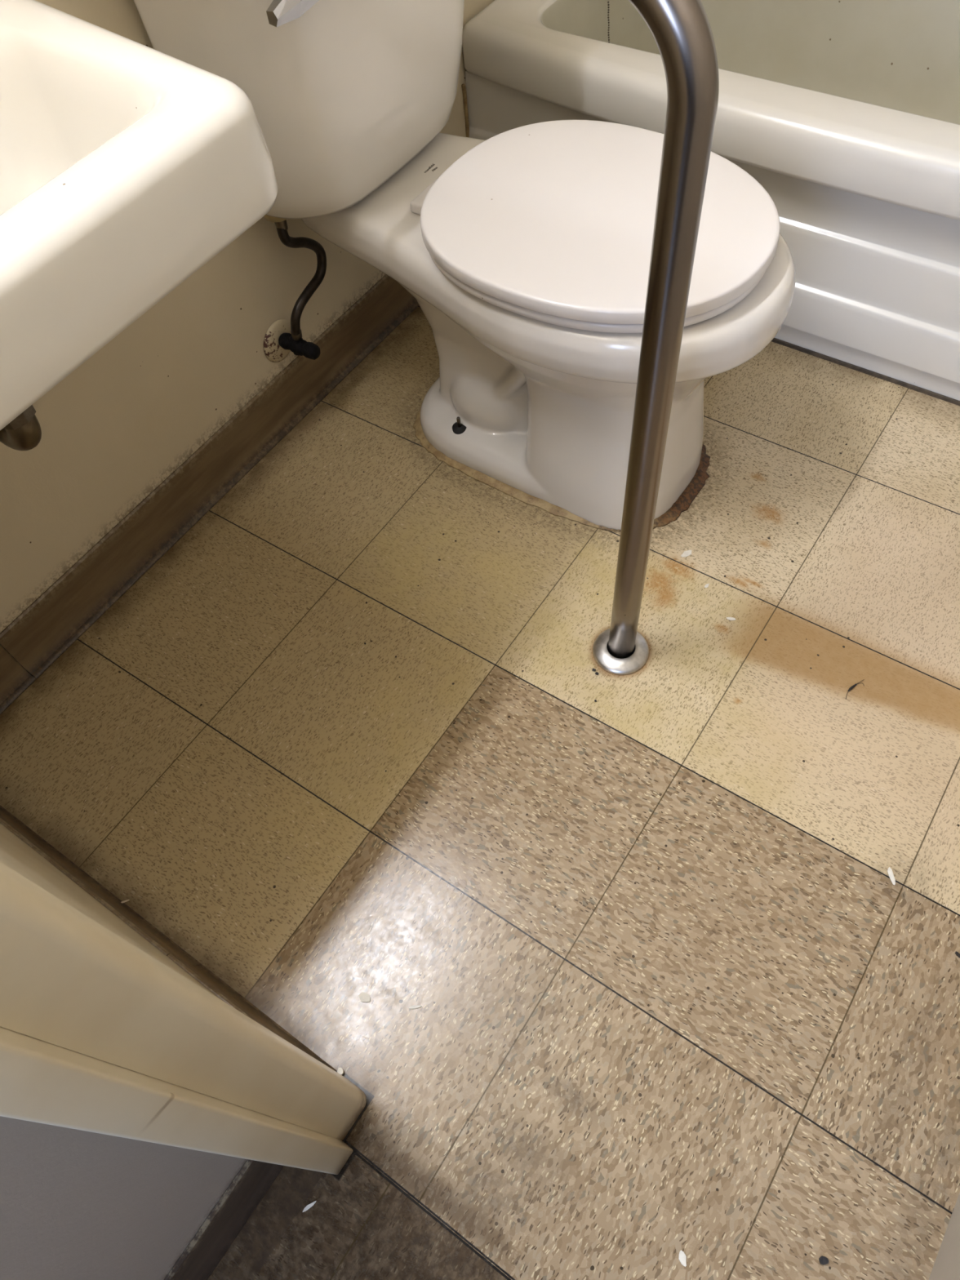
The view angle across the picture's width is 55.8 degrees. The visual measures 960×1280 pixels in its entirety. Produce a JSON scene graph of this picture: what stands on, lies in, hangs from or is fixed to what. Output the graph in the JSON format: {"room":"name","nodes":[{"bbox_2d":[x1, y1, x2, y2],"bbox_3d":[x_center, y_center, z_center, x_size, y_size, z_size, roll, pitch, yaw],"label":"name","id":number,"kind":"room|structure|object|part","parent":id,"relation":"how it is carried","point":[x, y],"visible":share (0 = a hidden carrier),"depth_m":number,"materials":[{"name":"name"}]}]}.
{"room":"bathroom","nodes":[
{"label":"bathroom","id":0,"kind":"room"},
{"bbox_2d":[0,822,221,999],"bbox_3d":[-0.592,-0.266,0.191,0.758,2.360,0.038,28,64,21],"label":"wall","id":1,"kind":"structure","parent":0,"point":[15,854],"depth_m":0.90,"materials":[{"name":"beige paint"}]},
{"bbox_2d":[0,804,336,1071],"bbox_3d":[-0.479,0.324,1.152,0.735,0.095,0.014,28,64,21],"label":"baseboard","id":2,"kind":"structure","parent":1,"relation":"attached to","point":[162,942],"depth_m":1.13,"materials":[{"name":"brown plastic"}]},
{"bbox_2d":[0,1026,352,1174],"bbox_3d":[-0.324,-0.018,0.181,0.225,2.070,0.030,28,64,21],"label":"trim","id":3,"kind":"structure","parent":1,"relation":"attached to","point":[42,1082],"depth_m":0.52,"materials":[{"name":"beige paint"}]},
{"bbox_2d":[0,862,366,1140],"bbox_3d":[-0.242,-0.016,0.173,0.049,2.070,0.052,28,64,21],"label":"trim","id":4,"kind":"structure","parent":1,"relation":"attached to","point":[68,981],"depth_m":0.51,"materials":[{"name":"beige paint"}]},
{"bbox_2d":[0,1115,247,1279],"bbox_3d":[-1.117,0.864,-0.476,0.157,2.360,2.663,28,64,21],"label":"wall","id":5,"kind":"structure","parent":0,"point":[75,1204],"depth_m":0.69,"materials":[{"name":"grey paint"}]},
{"bbox_2d":[164,1159,284,1279],"bbox_3d":[-0.958,1.505,0.446,0.012,0.100,2.662,28,64,21],"label":"baseboard","id":6,"kind":"structure","parent":5,"relation":"attached to","point":[234,1208],"depth_m":0.95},
{"bbox_2d":[0,0,494,667],"bbox_3d":[-0.313,-1.273,0.803,0.100,2.360,2.310,28,64,21],"label":"wall","id":7,"kind":"structure","parent":0,"point":[120,424],"depth_m":1.36,"materials":[{"name":"beige paint"}]},
{"bbox_2d":[0,0,277,450],"bbox_3d":[-0.476,-0.291,0.842,0.462,0.322,0.565,28,64,21],"label":"sink","id":8,"kind":"object","parent":7,"relation":"attached to","point":[126,165],"visible":1,"depth_m":0.71,"materials":[{"name":"ceramic"}]},
{"bbox_2d":[0,274,418,715],"bbox_3d":[-0.400,-0.350,1.569,0.020,0.100,1.411,28,64,21],"label":"baseboard","id":9,"kind":"structure","parent":7,"relation":"attached to","point":[68,607],"depth_m":1.51,"materials":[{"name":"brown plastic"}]},
{"bbox_2d":[263,319,320,362],"bbox_3d":[-0.307,-0.489,1.523,0.083,0.073,0.073,28,64,21],"label":"shutoff valve","id":10,"kind":"object","parent":7,"relation":"attached to","point":[278,342],"visible":0.94,"depth_m":1.51,"materials":[{"name":"black metal"}]},
{"bbox_3d":[-0.338,-0.506,1.537,0.009,0.073,0.073,28,64,21],"label":"wall plate","id":11,"kind":"part","parent":10,"relation":"part of","materials":[{"name":"beige metal"}]},
{"bbox_2d":[263,214,326,341],"bbox_3d":[-0.283,-0.588,1.421,0.047,0.238,0.106,28,64,21],"label":"supply hose","id":12,"kind":"object","parent":10,"relation":"attached to","point":[281,224],"visible":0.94,"depth_m":1.45,"materials":[{"name":"plastic"}]},
{"bbox_3d":[-0.281,-0.482,1.511,0.026,0.026,0.026,28,64,21],"label":"handle","id":13,"kind":"part","parent":10,"relation":"part of","materials":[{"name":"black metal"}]},
{"bbox_2d":[0,305,959,1279],"bbox_3d":[0.118,0.819,0.868,3.200,0.050,5.400,28,64,21],"label":"floor","id":14,"kind":"structure","parent":0,"point":[655,942],"depth_m":1.21,"materials":[{"name":"tile"}]},
{"bbox_2d":[302,1200,315,1212],"bbox_3d":[-0.187,0.619,0.992,0.018,0.002,0.004,-30,60,-13],"label":"chip","id":15,"kind":"object","parent":14,"relation":"on","point":[308,1206],"visible":1,"depth_m":0.99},
{"bbox_2d":[337,1067,343,1075],"bbox_3d":[-0.163,0.504,1.060,0.008,0.006,0.007,28,64,21],"label":"crumb","id":16,"kind":"object","parent":14,"relation":"on","point":[340,1070],"visible":0.8,"depth_m":1.06,"materials":[{"name":"white paint"}]},
{"bbox_2d":[358,992,370,1001],"bbox_3d":[-0.141,0.435,1.105,0.016,0.001,0.011,2,58,7],"label":"chip","id":17,"kind":"object","parent":14,"relation":"on","point":[364,997],"visible":1,"depth_m":1.10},
{"bbox_2d":[408,1004,422,1008],"bbox_3d":[-0.078,0.442,1.094,0.017,0.002,0.004,-5,57,2],"label":"chip","id":18,"kind":"object","parent":14,"relation":"on","point":[414,1006],"visible":1,"depth_m":1.09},
{"bbox_2d":[133,0,795,531],"bbox_3d":[0.054,-0.586,1.253,0.777,0.810,0.484,28,64,21],"label":"toilet","id":19,"kind":"object","parent":14,"relation":"on","point":[525,251],"visible":0.92,"depth_m":1.18,"materials":[{"name":"ceramic"}]},
{"bbox_3d":[-0.187,-0.701,0.969,0.029,0.042,0.112,28,64,21],"label":"flush lever","id":20,"kind":"part","parent":19,"relation":"part of","materials":[{"name":"silver metal"}]},
{"bbox_3d":[-0.185,-0.806,1.190,0.222,0.360,0.464,28,64,21],"label":"tank","id":21,"kind":"part","parent":19,"relation":"part of","materials":[{"name":"ceramic"}]},
{"bbox_3d":[0.155,-0.541,1.200,0.457,0.019,0.379,28,64,21],"label":"seat","id":22,"kind":"part","parent":19,"relation":"part of","materials":[{"name":"plastic"}]},
{"bbox_3d":[0.153,-0.554,1.180,0.466,0.023,0.388,28,64,21],"label":"lid","id":23,"kind":"part","parent":19,"relation":"part of","materials":[{"name":"plastic"}]},
{"bbox_2d":[592,0,719,675],"bbox_3d":[-0.118,-0.389,1.086,0.797,0.908,0.082,29,65,21],"label":"grab bar","id":24,"kind":"object","parent":14,"relation":"on","point":[681,30],"visible":1,"depth_m":0.80,"materials":[{"name":"silver metal"}]},
{"bbox_2d":[678,1250,686,1266],"bbox_3d":[0.210,0.641,0.941,0.008,0.001,0.014,2,58,7],"label":"chip","id":25,"kind":"object","parent":14,"relation":"on","point":[682,1256],"visible":1,"depth_m":0.94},
{"bbox_2d":[680,550,691,557],"bbox_3d":[0.324,-0.136,1.423,0.020,0.001,0.010,-20,58,-7],"label":"chip","id":26,"kind":"object","parent":14,"relation":"on","point":[687,553],"visible":1,"depth_m":1.42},
{"bbox_2d":[462,0,959,405],"bbox_3d":[0.743,-0.902,1.623,1.381,0.416,0.796,28,64,21],"label":"bathtub","id":27,"kind":"object","parent":14,"relation":"on","point":[846,113],"visible":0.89,"depth_m":1.50,"materials":[{"name":"ceramic"}]},
{"bbox_2d":[461,83,469,137],"bbox_3d":[-0.022,-0.950,1.729,0.007,0.209,0.009,28,64,21],"label":"bead","id":28,"kind":"object","parent":27,"relation":"attached to","point":[464,89],"visible":0.38,"depth_m":1.68},
{"bbox_3d":[0.249,-1.124,1.752,0.015,0.193,0.003,28,64,21],"label":"ball chain","id":29,"kind":"part","parent":27,"relation":"part of","materials":[{"name":"silver metal"}]},
{"bbox_2d":[726,617,735,620],"bbox_3d":[0.374,-0.032,1.352,0.013,0.001,0.006,4,58,8],"label":"chip","id":30,"kind":"object","parent":14,"relation":"on","point":[727,618],"visible":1,"depth_m":1.35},
{"bbox_2d":[818,1256,828,1264],"bbox_3d":[0.352,0.636,0.930,0.009,0.003,0.008,28,64,21],"label":"crumb","id":31,"kind":"object","parent":14,"relation":"on","point":[823,1260],"visible":1,"depth_m":0.93,"materials":[{"name":"black"}]},
{"bbox_2d":[845,679,864,699],"bbox_3d":[0.526,0.068,1.273,0.044,0.004,0.010,-32,60,-14],"label":"insect","id":32,"kind":"object","parent":14,"relation":"on","point":[855,685],"visible":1,"depth_m":1.27,"materials":[{"name":"black"}]},
{"bbox_2d":[887,866,895,884],"bbox_3d":[0.514,0.295,1.132,0.006,0.001,0.023,-5,57,2],"label":"chip","id":33,"kind":"object","parent":14,"relation":"on","point":[890,872],"visible":1,"depth_m":1.13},
{"bbox_2d":[955,951,959,957],"bbox_3d":[0.568,0.374,1.076,0.004,0.003,0.009,-37,62,-17],"label":"crumb","id":34,"kind":"object","parent":14,"relation":"on","point":[957,953],"visible":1,"depth_m":1.08,"materials":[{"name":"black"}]},
{"bbox_2d":[928,1192,959,1279],"bbox_3d":[0.912,-0.622,0.276,0.100,2.360,2.310,28,64,21],"label":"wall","id":35,"kind":"structure","parent":0,"point":[946,1266],"depth_m":0.91,"materials":[{"name":"beige paint"}]}
]}

